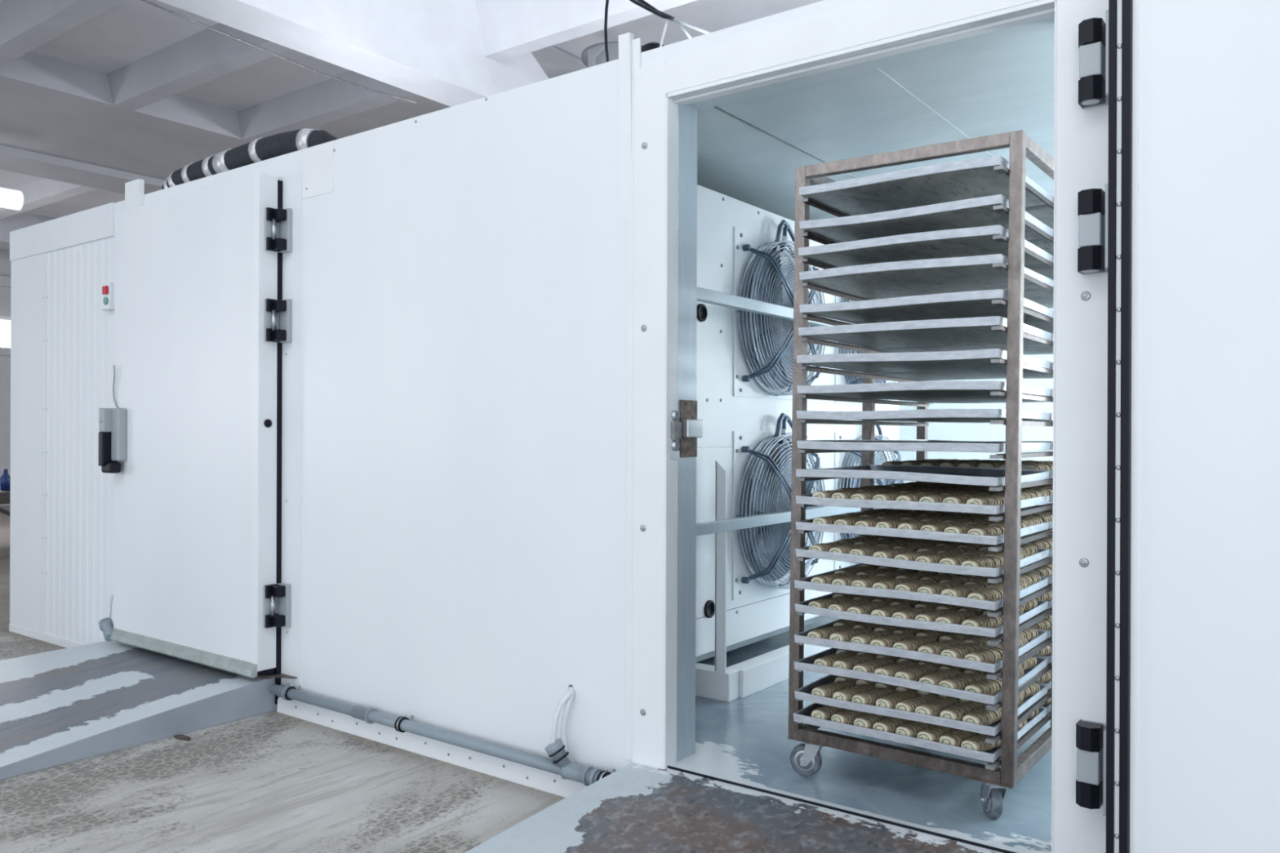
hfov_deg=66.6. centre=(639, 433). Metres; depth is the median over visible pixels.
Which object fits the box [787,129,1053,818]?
rack
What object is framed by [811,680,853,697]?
roll
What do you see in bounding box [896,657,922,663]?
roll
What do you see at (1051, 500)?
baking tray
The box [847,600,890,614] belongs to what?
roll
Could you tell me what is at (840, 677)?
roll
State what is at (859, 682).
roll
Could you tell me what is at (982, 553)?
roll
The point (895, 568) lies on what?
roll
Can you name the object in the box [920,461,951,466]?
roll
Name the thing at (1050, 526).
baking tray
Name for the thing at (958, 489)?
roll
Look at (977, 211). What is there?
baking tray
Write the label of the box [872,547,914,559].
roll
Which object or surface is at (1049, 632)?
baking tray
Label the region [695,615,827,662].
drip tray
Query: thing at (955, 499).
roll
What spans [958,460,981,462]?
roll
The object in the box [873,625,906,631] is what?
roll
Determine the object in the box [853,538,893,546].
roll
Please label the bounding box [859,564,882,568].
roll
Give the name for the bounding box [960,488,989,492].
roll
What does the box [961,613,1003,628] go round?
roll
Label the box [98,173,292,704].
door
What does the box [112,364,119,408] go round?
cable
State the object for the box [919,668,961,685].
roll
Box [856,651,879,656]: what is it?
roll
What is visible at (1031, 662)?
roll
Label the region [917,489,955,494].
roll
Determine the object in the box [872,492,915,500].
roll
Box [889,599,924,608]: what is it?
roll
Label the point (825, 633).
roll
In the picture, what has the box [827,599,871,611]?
roll
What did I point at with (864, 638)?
roll
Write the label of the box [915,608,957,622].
roll
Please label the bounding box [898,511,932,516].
roll
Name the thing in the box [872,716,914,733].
roll
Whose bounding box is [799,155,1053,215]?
baking tray
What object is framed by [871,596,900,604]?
roll
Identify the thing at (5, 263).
wall
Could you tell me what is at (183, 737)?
flake
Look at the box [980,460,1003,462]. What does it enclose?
roll
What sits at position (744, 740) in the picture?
floor
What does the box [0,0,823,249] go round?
ceiling
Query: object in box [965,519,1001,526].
roll
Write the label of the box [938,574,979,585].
roll
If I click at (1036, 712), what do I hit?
roll
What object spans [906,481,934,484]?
roll
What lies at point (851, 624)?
roll
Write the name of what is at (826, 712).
roll
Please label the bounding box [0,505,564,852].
floor
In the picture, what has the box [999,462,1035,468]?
roll
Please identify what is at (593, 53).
bracket
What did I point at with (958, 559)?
roll
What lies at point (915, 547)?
roll
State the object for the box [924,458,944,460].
roll
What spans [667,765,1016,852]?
sill
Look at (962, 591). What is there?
roll
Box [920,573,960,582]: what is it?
roll
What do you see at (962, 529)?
roll
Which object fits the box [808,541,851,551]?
roll
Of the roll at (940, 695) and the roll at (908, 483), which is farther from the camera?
the roll at (908, 483)
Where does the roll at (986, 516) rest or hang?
on the baking tray at (806, 525)
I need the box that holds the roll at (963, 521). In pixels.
[942,517,982,524]
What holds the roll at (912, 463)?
on the baking tray at (1051, 474)
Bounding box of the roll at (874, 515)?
[860,512,897,518]
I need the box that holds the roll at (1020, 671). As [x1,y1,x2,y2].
[984,667,1023,679]
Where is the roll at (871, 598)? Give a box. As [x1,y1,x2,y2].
[851,595,880,601]
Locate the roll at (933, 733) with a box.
[917,724,957,742]
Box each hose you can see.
[98,594,113,641]
[551,686,573,743]
[560,687,574,751]
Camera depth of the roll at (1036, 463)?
3.25 m
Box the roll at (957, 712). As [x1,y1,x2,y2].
[939,700,983,720]
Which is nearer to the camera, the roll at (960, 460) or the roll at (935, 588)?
the roll at (935, 588)
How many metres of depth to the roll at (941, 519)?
2.86 m
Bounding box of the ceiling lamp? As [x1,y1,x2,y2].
[0,186,23,210]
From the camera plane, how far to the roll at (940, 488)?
3.04 m
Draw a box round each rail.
[696,506,875,535]
[697,286,853,326]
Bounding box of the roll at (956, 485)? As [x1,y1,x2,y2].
[941,484,963,486]
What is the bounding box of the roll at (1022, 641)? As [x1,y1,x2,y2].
[984,636,1027,648]
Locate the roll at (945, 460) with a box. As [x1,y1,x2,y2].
[945,460,964,462]
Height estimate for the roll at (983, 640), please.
0.038 m
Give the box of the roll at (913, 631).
[892,627,928,635]
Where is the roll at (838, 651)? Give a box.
[835,648,859,655]
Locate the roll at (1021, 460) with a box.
[1021,460,1035,462]
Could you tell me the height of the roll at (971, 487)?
0.038 m
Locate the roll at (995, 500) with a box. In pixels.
[965,495,1004,506]
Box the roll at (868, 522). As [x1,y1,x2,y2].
[854,517,897,527]
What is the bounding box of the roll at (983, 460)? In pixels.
[981,459,999,461]
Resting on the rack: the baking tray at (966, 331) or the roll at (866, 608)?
the baking tray at (966, 331)
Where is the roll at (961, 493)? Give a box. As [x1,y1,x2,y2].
[941,490,978,495]
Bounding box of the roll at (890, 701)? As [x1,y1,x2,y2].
[875,690,919,709]
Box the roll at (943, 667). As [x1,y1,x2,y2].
[937,664,968,674]
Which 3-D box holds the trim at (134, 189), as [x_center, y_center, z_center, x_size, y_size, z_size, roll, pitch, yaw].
[-2.615,-1.147,5.035,0.142,0.315,0.030,0,0,36]
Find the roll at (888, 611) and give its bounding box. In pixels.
[871,603,912,617]
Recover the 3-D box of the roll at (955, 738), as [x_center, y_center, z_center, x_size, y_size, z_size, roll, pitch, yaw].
[0.889,0.835,2.684,0.160,0.038,0.061,0,0,-41]
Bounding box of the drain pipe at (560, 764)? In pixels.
[268,683,615,786]
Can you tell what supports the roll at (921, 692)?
on the baking tray at (804, 693)
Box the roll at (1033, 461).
[1032,461,1053,462]
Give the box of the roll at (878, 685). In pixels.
[874,682,898,689]
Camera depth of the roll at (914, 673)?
2.73 m
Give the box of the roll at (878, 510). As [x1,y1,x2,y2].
[861,508,893,513]
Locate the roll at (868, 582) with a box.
[851,575,894,587]
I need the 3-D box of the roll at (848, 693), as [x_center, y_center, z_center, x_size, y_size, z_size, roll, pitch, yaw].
[0.632,0.766,2.868,0.156,0.038,0.062,0,0,-41]
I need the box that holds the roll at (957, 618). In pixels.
[934,609,977,624]
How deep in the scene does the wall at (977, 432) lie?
6.63 m
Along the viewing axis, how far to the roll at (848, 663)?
2.85 m
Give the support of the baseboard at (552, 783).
attached to the wall at (454, 371)
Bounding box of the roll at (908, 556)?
[893,550,937,560]
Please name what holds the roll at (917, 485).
on the baking tray at (1051, 500)
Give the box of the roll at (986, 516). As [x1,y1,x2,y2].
[962,514,995,519]
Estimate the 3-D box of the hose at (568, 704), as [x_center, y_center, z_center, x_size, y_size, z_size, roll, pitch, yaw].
[-0.244,0.969,3.265,0.037,0.232,0.063,0,0,36]
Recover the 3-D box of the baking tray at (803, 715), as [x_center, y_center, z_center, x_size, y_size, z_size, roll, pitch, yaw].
[0.846,0.842,2.922,0.581,0.026,0.535,1,0,36]
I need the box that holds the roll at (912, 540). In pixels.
[897,537,928,543]
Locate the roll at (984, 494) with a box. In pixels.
[964,492,1001,496]
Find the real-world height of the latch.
0.190 m
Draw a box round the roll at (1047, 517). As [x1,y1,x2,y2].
[1026,513,1053,521]
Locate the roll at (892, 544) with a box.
[877,540,914,549]
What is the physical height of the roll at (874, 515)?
0.038 m
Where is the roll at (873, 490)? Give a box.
[855,488,889,492]
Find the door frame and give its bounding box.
[631,0,1108,852]
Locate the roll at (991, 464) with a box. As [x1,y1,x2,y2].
[977,462,1004,467]
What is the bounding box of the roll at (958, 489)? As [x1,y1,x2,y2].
[941,488,973,491]
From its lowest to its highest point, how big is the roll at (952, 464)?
0.038 m
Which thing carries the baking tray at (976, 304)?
on the rack
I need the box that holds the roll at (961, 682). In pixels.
[938,672,986,690]
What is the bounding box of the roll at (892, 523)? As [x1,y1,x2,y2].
[875,519,919,528]
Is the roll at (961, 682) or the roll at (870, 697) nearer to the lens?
the roll at (961, 682)
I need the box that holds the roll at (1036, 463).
[1022,462,1043,464]
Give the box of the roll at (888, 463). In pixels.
[881,460,911,465]
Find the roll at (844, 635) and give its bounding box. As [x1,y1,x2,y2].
[829,626,873,642]
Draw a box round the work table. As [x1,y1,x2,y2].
[0,489,10,515]
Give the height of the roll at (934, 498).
0.038 m
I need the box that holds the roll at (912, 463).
[901,461,930,465]
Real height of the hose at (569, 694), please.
0.180 m
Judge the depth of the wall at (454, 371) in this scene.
3.69 m
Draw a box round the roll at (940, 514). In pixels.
[919,511,955,516]
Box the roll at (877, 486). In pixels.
[861,484,891,488]
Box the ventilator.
[581,41,642,66]
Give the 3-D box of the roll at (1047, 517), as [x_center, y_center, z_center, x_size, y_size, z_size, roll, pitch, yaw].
[1.275,0.272,3.070,0.159,0.038,0.060,0,0,-39]
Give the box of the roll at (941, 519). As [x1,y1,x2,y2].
[920,515,959,522]
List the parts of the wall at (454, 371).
corner panel, ribbed panel, plate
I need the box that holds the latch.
[670,400,702,459]
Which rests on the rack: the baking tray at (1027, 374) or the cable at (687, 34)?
the baking tray at (1027, 374)
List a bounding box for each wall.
[0,248,11,505]
[9,0,884,772]
[898,308,1053,505]
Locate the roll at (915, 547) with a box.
[893,542,933,551]
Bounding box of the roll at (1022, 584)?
[984,580,1026,590]
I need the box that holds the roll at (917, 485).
[903,484,934,487]
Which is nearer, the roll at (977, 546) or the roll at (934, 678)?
the roll at (934, 678)
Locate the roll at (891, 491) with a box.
[875,488,911,493]
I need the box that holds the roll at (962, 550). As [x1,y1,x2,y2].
[937,546,977,555]
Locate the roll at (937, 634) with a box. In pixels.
[915,630,951,641]
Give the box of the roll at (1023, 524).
[987,520,1029,529]
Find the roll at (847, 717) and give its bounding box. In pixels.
[831,709,869,724]
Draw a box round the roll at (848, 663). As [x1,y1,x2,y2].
[832,653,875,670]
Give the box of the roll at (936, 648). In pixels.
[917,639,964,654]
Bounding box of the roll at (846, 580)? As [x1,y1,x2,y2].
[831,573,875,586]
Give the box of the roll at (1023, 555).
[984,551,1026,559]
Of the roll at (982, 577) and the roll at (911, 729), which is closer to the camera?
the roll at (911, 729)
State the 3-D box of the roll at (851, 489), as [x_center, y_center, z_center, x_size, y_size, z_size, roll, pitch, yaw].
[0.673,0.186,3.043,0.159,0.038,0.060,0,0,-39]
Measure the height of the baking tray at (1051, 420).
0.028 m
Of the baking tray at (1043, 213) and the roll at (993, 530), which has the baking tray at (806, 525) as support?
the roll at (993, 530)
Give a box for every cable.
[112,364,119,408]
[140,0,416,103]
[604,0,609,62]
[629,0,673,20]
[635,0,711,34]
[636,0,674,21]
[659,19,667,47]
[672,17,691,39]
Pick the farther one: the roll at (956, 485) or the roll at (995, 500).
the roll at (956, 485)
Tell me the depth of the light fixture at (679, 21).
4.92 m
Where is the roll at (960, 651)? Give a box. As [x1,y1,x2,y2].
[940,642,986,658]
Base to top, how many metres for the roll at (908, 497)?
0.038 m
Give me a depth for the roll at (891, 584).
2.76 m
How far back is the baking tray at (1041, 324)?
3.13 m
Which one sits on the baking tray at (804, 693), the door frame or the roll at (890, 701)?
the roll at (890, 701)
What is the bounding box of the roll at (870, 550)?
[848,545,891,556]
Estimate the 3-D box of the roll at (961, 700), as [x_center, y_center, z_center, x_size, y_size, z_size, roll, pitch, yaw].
[0.981,0.766,2.811,0.158,0.038,0.061,0,0,-40]
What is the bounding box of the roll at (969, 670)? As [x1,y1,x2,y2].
[961,668,989,675]
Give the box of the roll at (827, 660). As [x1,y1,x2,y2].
[813,651,855,666]
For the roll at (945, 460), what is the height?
0.038 m
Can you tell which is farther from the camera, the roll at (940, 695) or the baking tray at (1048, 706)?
the baking tray at (1048, 706)
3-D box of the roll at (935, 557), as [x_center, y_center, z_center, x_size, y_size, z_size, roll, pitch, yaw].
[0.834,0.353,2.724,0.159,0.038,0.060,0,0,-40]
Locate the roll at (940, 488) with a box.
[921,487,952,490]
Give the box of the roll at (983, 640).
[962,635,992,644]
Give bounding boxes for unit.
[695,184,903,702]
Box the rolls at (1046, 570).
[1020,530,1052,706]
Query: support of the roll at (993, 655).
on the baking tray at (801, 637)
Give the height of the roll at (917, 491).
0.038 m
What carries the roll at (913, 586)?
on the baking tray at (805, 583)
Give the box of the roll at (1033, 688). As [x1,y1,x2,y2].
[1019,682,1039,698]
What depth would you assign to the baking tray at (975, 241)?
2.77 m
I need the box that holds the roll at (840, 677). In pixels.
[834,675,857,686]
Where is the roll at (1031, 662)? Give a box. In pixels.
[1018,656,1036,671]
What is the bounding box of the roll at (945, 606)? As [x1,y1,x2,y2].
[935,604,966,610]
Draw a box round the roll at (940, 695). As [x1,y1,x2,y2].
[937,694,959,701]
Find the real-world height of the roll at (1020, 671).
0.038 m
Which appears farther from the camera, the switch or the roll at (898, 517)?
the switch
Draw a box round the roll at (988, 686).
[964,676,1002,695]
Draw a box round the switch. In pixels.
[100,281,114,311]
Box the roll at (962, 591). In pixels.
[940,583,984,598]
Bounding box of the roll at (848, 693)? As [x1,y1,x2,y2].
[832,684,875,701]
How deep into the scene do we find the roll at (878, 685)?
2.92 m
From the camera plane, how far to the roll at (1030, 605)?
2.91 m
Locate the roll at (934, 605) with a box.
[913,601,944,609]
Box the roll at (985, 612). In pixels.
[982,607,1022,615]
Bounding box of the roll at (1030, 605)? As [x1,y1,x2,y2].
[1019,598,1037,611]
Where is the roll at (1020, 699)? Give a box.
[982,693,1023,706]
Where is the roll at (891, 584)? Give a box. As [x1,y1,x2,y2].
[871,577,916,589]
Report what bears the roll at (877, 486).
on the baking tray at (806, 499)
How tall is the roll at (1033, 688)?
0.038 m
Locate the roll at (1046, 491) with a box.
[1025,488,1053,494]
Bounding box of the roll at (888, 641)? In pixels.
[870,632,915,647]
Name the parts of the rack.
post, caster plate, rail, rail, post, rail, rail, post, caster plate, post, rail, rail, post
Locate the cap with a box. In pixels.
[544,737,570,768]
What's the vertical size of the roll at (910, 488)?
0.038 m
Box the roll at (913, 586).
[894,578,937,591]
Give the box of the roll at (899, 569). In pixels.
[896,568,919,572]
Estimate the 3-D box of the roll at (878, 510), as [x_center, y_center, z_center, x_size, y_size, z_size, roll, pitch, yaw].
[0.774,0.264,3.174,0.151,0.038,0.061,0,0,-42]
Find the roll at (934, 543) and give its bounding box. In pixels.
[915,539,951,546]
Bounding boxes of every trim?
[124,178,144,209]
[618,32,640,760]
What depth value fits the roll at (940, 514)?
3.04 m
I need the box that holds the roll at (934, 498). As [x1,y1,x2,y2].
[919,493,959,502]
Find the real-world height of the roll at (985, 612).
0.038 m
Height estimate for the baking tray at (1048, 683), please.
0.031 m
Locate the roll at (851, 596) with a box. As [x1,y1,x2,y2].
[832,592,861,599]
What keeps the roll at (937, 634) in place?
on the baking tray at (801, 637)
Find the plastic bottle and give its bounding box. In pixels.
[0,469,10,490]
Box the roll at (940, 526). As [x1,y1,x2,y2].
[920,521,963,532]
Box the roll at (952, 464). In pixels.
[939,461,968,466]
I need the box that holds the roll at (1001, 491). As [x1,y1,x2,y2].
[982,490,1004,493]
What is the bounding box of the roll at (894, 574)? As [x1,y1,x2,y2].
[875,569,914,578]
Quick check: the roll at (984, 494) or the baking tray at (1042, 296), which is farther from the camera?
the baking tray at (1042, 296)
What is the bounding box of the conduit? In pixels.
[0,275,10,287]
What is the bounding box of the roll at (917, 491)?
[898,489,933,493]
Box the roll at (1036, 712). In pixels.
[1025,707,1039,719]
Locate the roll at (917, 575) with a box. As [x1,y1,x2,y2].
[895,571,936,580]
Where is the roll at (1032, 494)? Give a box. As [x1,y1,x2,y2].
[1021,490,1045,500]
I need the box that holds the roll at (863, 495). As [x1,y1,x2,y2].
[850,491,890,499]
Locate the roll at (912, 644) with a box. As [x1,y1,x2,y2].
[893,635,937,651]
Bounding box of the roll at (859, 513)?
[840,511,878,517]
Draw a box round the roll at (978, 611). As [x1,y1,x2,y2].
[957,606,987,616]
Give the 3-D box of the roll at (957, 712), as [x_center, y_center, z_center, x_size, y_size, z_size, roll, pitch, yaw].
[0.890,0.766,2.685,0.160,0.038,0.061,0,0,-42]
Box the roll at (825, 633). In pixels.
[807,624,852,639]
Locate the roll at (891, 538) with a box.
[876,536,906,542]
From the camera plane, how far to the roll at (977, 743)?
2.60 m
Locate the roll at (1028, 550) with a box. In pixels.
[1000,544,1037,557]
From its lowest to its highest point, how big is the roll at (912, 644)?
0.038 m
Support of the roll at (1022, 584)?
on the baking tray at (805, 583)
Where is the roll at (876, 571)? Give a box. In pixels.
[855,568,895,575]
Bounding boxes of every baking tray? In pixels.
[793,702,1046,762]
[794,563,1048,610]
[794,618,1047,672]
[794,648,1047,704]
[794,674,1048,736]
[795,464,1049,486]
[795,493,1049,514]
[795,511,1048,545]
[795,537,1048,577]
[795,592,1048,637]
[796,348,1050,373]
[796,381,1050,399]
[796,408,1049,422]
[796,440,1050,452]
[798,225,1052,267]
[798,315,1051,348]
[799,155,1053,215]
[799,194,1053,243]
[799,253,1053,299]
[799,288,1053,324]
[873,362,1053,381]
[875,333,1053,355]
[884,389,1053,403]
[884,439,1053,449]
[923,413,1053,422]
[968,466,1053,477]
[1006,280,1053,308]
[1021,573,1052,584]
[1023,317,1053,333]
[1024,256,1053,279]
[1025,197,1053,231]
[1026,231,1053,256]
[1032,654,1051,664]
[1034,680,1051,690]
[1037,628,1052,638]
[1040,703,1050,714]
[1045,494,1053,502]
[1047,520,1052,529]
[1047,599,1052,608]
[1048,548,1052,556]
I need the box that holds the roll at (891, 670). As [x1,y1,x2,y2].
[874,661,918,676]
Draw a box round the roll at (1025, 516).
[1020,512,1042,518]
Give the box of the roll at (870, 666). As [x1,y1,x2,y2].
[853,657,894,673]
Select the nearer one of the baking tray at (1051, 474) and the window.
the baking tray at (1051, 474)
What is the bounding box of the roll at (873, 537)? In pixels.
[854,534,885,539]
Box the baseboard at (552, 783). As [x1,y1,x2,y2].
[8,623,586,797]
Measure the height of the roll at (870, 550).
0.038 m
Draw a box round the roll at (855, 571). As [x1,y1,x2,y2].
[834,565,875,575]
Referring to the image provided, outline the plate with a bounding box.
[262,672,297,678]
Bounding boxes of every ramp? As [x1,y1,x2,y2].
[0,640,277,779]
[464,761,1002,852]
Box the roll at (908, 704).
[895,693,939,712]
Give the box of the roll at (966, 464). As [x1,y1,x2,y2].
[957,461,989,466]
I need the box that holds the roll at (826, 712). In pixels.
[811,705,848,720]
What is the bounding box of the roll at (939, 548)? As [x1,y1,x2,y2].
[916,545,955,551]
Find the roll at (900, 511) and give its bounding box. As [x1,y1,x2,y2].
[879,509,913,514]
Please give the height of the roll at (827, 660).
0.038 m
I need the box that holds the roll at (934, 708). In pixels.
[915,696,959,716]
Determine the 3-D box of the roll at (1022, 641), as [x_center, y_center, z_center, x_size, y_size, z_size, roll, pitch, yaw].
[1.042,0.604,2.775,0.158,0.038,0.061,0,0,-39]
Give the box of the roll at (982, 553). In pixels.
[963,549,1000,556]
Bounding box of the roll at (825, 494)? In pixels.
[812,489,850,497]
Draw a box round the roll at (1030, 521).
[1020,517,1043,526]
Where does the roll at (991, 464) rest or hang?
on the baking tray at (1051, 474)
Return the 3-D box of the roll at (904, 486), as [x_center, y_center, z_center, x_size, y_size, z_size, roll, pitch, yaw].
[0.824,0.189,3.138,0.156,0.038,0.062,0,0,-38]
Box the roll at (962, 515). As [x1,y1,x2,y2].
[943,513,977,519]
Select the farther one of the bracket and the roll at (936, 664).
the bracket
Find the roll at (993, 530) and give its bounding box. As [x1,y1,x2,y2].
[967,524,1004,536]
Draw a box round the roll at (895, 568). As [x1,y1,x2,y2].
[877,565,897,570]
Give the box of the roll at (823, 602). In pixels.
[808,595,851,608]
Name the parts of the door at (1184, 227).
trim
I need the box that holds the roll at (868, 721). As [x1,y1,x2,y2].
[853,712,890,728]
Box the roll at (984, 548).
[977,545,993,550]
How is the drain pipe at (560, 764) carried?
attached to the wall at (454, 371)
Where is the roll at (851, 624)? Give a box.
[832,619,866,628]
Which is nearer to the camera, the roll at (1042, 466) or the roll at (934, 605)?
the roll at (934, 605)
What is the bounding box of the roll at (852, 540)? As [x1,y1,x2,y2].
[835,537,872,544]
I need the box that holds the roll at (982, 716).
[962,706,1001,725]
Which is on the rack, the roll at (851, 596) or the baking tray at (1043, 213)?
the baking tray at (1043, 213)
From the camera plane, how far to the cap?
3.21 m
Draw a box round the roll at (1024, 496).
[989,493,1029,500]
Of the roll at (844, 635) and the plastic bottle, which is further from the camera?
the plastic bottle
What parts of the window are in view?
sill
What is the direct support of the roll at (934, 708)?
on the baking tray at (804, 693)
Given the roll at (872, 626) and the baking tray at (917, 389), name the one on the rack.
the baking tray at (917, 389)
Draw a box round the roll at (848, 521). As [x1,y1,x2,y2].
[834,515,875,525]
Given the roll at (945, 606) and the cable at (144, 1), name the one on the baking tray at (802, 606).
the roll at (945, 606)
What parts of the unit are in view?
rail, guard post, support arm, support arm, support arm, support arm, rail, support arm, support arm, support arm, support arm, support arm, support arm, support arm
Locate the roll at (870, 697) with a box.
[851,687,896,705]
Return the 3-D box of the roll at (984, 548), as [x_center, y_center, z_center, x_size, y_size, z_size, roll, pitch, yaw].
[1.083,0.354,2.948,0.159,0.038,0.060,0,0,-41]
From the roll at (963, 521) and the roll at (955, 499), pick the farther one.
the roll at (963, 521)
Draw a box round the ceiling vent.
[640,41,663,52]
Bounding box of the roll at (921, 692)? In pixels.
[916,689,939,696]
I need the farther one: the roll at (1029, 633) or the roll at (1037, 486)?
the roll at (1037, 486)
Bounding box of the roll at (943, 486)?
[923,484,955,488]
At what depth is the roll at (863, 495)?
2.79 m
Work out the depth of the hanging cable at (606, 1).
4.73 m
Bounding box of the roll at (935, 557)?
[915,551,959,563]
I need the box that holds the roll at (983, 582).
[963,577,1000,587]
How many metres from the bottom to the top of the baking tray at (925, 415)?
0.032 m
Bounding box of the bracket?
[587,44,604,67]
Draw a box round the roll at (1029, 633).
[1018,627,1038,640]
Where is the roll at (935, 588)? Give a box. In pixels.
[917,581,962,594]
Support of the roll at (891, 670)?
on the baking tray at (806, 664)
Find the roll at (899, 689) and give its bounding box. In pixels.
[894,686,918,693]
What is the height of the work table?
0.606 m
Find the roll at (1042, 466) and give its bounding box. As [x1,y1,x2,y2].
[1022,463,1053,470]
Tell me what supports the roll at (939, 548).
on the baking tray at (1042, 553)
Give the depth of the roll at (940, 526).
2.68 m
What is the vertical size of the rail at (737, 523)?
0.037 m
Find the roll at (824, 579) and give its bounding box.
[810,572,854,584]
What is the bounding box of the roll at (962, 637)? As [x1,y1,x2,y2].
[938,632,978,641]
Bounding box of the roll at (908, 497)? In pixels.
[895,493,937,502]
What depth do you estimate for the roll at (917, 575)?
2.91 m
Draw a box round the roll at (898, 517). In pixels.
[876,513,915,519]
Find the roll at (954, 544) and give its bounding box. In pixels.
[935,541,972,548]
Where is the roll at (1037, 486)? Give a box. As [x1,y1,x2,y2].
[1031,485,1047,488]
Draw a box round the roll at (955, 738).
[938,728,981,746]
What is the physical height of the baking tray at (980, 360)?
0.028 m
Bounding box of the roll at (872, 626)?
[852,622,885,631]
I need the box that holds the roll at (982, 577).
[979,576,991,578]
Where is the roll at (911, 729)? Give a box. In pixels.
[895,720,934,737]
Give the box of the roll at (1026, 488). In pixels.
[1021,487,1035,491]
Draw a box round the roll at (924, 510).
[924,510,945,512]
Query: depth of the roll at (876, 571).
2.98 m
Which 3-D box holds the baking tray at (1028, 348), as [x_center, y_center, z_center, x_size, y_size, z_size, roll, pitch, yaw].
[1.183,-0.297,3.356,0.581,0.028,0.535,1,0,36]
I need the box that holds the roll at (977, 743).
[960,733,1000,751]
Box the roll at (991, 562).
[960,555,1004,568]
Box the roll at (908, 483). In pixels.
[887,482,917,486]
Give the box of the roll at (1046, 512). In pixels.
[1040,511,1053,514]
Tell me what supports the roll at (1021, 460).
on the baking tray at (1051, 474)
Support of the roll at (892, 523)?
on the baking tray at (806, 525)
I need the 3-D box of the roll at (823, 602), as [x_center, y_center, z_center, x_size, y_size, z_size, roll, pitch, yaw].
[0.570,0.511,2.916,0.151,0.038,0.061,0,0,-39]
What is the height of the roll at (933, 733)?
0.038 m
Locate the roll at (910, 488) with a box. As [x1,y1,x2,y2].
[902,487,933,490]
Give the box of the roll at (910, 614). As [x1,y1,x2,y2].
[892,606,935,619]
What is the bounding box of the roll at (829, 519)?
[812,515,853,524]
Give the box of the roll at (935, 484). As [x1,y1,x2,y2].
[927,483,950,485]
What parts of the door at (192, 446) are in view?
handle, edge trim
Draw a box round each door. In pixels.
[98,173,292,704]
[1075,0,1279,852]
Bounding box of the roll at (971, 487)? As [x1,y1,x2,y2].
[964,486,991,489]
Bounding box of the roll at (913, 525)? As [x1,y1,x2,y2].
[897,520,939,530]
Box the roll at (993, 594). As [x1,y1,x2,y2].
[967,586,1003,601]
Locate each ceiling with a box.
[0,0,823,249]
[697,27,1054,221]
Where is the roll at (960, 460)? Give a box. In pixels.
[960,459,982,461]
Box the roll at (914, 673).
[894,663,938,681]
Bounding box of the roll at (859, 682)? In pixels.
[855,679,877,686]
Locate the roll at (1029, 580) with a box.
[1019,573,1040,586]
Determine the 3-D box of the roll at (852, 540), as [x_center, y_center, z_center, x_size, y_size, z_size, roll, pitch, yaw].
[0.669,0.346,3.051,0.158,0.038,0.061,0,0,-43]
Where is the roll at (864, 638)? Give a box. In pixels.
[851,630,893,644]
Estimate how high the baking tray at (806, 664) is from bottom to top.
0.033 m
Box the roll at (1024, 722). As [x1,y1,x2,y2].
[1017,719,1026,730]
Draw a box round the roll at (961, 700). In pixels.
[959,698,968,703]
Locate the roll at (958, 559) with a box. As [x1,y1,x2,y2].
[939,553,982,565]
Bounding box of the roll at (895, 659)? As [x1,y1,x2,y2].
[875,653,902,663]
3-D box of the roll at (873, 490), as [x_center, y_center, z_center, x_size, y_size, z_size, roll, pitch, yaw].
[0.722,0.187,3.001,0.156,0.038,0.062,0,0,-40]
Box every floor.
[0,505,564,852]
[668,617,1052,852]
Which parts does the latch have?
foot plate, plate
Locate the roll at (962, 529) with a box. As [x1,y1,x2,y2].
[943,523,985,533]
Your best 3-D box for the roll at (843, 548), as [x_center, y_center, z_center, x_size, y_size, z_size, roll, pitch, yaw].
[0.622,0.346,2.869,0.151,0.038,0.061,0,0,-39]
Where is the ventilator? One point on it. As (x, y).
(613, 46)
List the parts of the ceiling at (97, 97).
coffer panel, coffer panel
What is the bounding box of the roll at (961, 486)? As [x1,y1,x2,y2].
[946,485,971,488]
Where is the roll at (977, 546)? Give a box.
[955,543,991,550]
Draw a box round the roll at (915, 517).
[900,515,940,520]
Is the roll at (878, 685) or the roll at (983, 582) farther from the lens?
the roll at (878, 685)
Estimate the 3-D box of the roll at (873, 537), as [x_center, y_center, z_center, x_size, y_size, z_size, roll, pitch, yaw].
[0.763,0.346,3.179,0.159,0.038,0.060,0,0,-41]
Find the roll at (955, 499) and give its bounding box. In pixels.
[942,494,982,503]
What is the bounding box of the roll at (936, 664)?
[916,660,942,667]
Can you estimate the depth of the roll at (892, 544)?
2.95 m
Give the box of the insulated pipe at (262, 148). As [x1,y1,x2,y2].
[161,128,338,189]
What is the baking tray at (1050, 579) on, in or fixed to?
on the rack
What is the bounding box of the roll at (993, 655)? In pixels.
[964,646,1002,663]
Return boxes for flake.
[173,734,191,741]
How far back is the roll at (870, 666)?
2.80 m
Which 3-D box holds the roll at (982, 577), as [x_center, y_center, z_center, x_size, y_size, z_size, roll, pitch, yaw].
[1.084,0.439,2.939,0.151,0.038,0.061,0,1,-39]
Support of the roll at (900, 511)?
on the baking tray at (806, 525)
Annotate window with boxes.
[0,320,10,355]
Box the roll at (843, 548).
[829,543,871,553]
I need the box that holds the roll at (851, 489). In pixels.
[836,487,873,491]
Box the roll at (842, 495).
[831,490,871,498]
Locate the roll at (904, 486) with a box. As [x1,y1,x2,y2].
[880,485,910,488]

